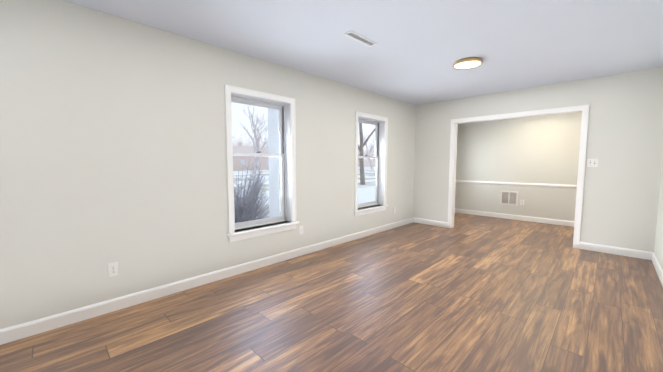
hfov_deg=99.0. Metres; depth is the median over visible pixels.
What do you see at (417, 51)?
ceiling
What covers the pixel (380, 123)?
window
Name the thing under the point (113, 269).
electrical outlet
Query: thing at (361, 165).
tree
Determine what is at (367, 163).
trees
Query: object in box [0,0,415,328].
wall
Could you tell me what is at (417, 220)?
baseboard
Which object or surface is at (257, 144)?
tree
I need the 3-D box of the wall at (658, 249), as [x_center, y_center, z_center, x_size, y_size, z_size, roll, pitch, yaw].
[2.046,-0.078,1.306,0.160,2.460,10.300,4,6,44]
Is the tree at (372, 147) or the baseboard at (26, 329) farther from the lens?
the tree at (372, 147)
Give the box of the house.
[232,142,268,169]
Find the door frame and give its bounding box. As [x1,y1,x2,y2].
[447,105,588,248]
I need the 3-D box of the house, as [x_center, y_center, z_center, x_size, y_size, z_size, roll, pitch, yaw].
[-22.390,-7.048,69.468,9.800,7.200,14.800,4,6,44]
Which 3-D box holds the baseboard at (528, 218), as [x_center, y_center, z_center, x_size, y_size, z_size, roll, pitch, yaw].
[4.270,0.713,6.188,3.420,0.105,0.015,4,6,44]
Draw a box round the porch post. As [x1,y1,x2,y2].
[268,108,280,217]
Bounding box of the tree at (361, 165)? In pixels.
[358,123,374,184]
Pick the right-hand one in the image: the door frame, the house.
the door frame
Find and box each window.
[224,84,298,242]
[353,111,388,216]
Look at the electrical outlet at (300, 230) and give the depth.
3.85 m
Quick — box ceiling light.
[453,57,482,69]
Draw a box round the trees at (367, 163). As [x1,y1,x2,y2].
[232,140,375,166]
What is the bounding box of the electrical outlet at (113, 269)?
[107,262,118,276]
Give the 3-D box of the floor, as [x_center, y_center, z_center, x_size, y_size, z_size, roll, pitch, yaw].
[0.771,1.108,2.662,3.740,0.120,10.300,4,6,44]
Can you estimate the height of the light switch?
0.116 m
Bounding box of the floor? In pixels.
[0,213,662,371]
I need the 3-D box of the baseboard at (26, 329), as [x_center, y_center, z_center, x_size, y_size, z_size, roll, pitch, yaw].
[-1.094,0.953,3.185,0.015,0.105,8.120,4,6,44]
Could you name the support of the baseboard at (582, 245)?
attached to the wall at (622, 180)
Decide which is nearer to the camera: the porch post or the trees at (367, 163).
the porch post
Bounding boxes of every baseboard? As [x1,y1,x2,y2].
[0,218,411,344]
[412,217,447,227]
[455,208,573,226]
[579,242,651,259]
[648,252,662,286]
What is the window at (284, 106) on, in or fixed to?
in the wall at (112, 138)
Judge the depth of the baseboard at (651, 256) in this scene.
3.29 m
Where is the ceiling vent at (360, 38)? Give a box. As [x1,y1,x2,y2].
[344,30,376,46]
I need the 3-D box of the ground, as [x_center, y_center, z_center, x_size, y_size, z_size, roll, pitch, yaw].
[-55.619,-4.012,68.772,180.000,0.757,180.000,4,6,44]
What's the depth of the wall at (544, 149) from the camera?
6.19 m
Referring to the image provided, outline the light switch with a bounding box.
[587,159,597,166]
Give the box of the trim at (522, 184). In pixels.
[456,180,576,187]
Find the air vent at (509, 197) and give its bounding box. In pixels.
[500,191,517,205]
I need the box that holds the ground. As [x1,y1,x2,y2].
[233,167,375,217]
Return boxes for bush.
[234,159,269,222]
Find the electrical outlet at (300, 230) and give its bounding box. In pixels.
[299,226,302,234]
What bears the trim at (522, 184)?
attached to the wall at (544, 149)
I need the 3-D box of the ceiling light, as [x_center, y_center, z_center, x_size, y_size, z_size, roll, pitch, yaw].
[1.618,-1.455,3.367,0.320,0.043,0.320,4,6,44]
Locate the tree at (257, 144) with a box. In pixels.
[240,105,267,173]
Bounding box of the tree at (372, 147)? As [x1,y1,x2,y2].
[363,132,374,169]
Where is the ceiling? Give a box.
[63,0,662,104]
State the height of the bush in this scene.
1.961 m
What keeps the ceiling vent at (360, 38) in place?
in the ceiling
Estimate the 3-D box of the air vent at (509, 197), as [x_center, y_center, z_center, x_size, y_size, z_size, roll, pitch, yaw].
[4.018,0.272,6.405,0.330,0.310,0.012,4,6,44]
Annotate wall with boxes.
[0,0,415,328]
[413,67,662,252]
[455,112,581,220]
[654,160,662,269]

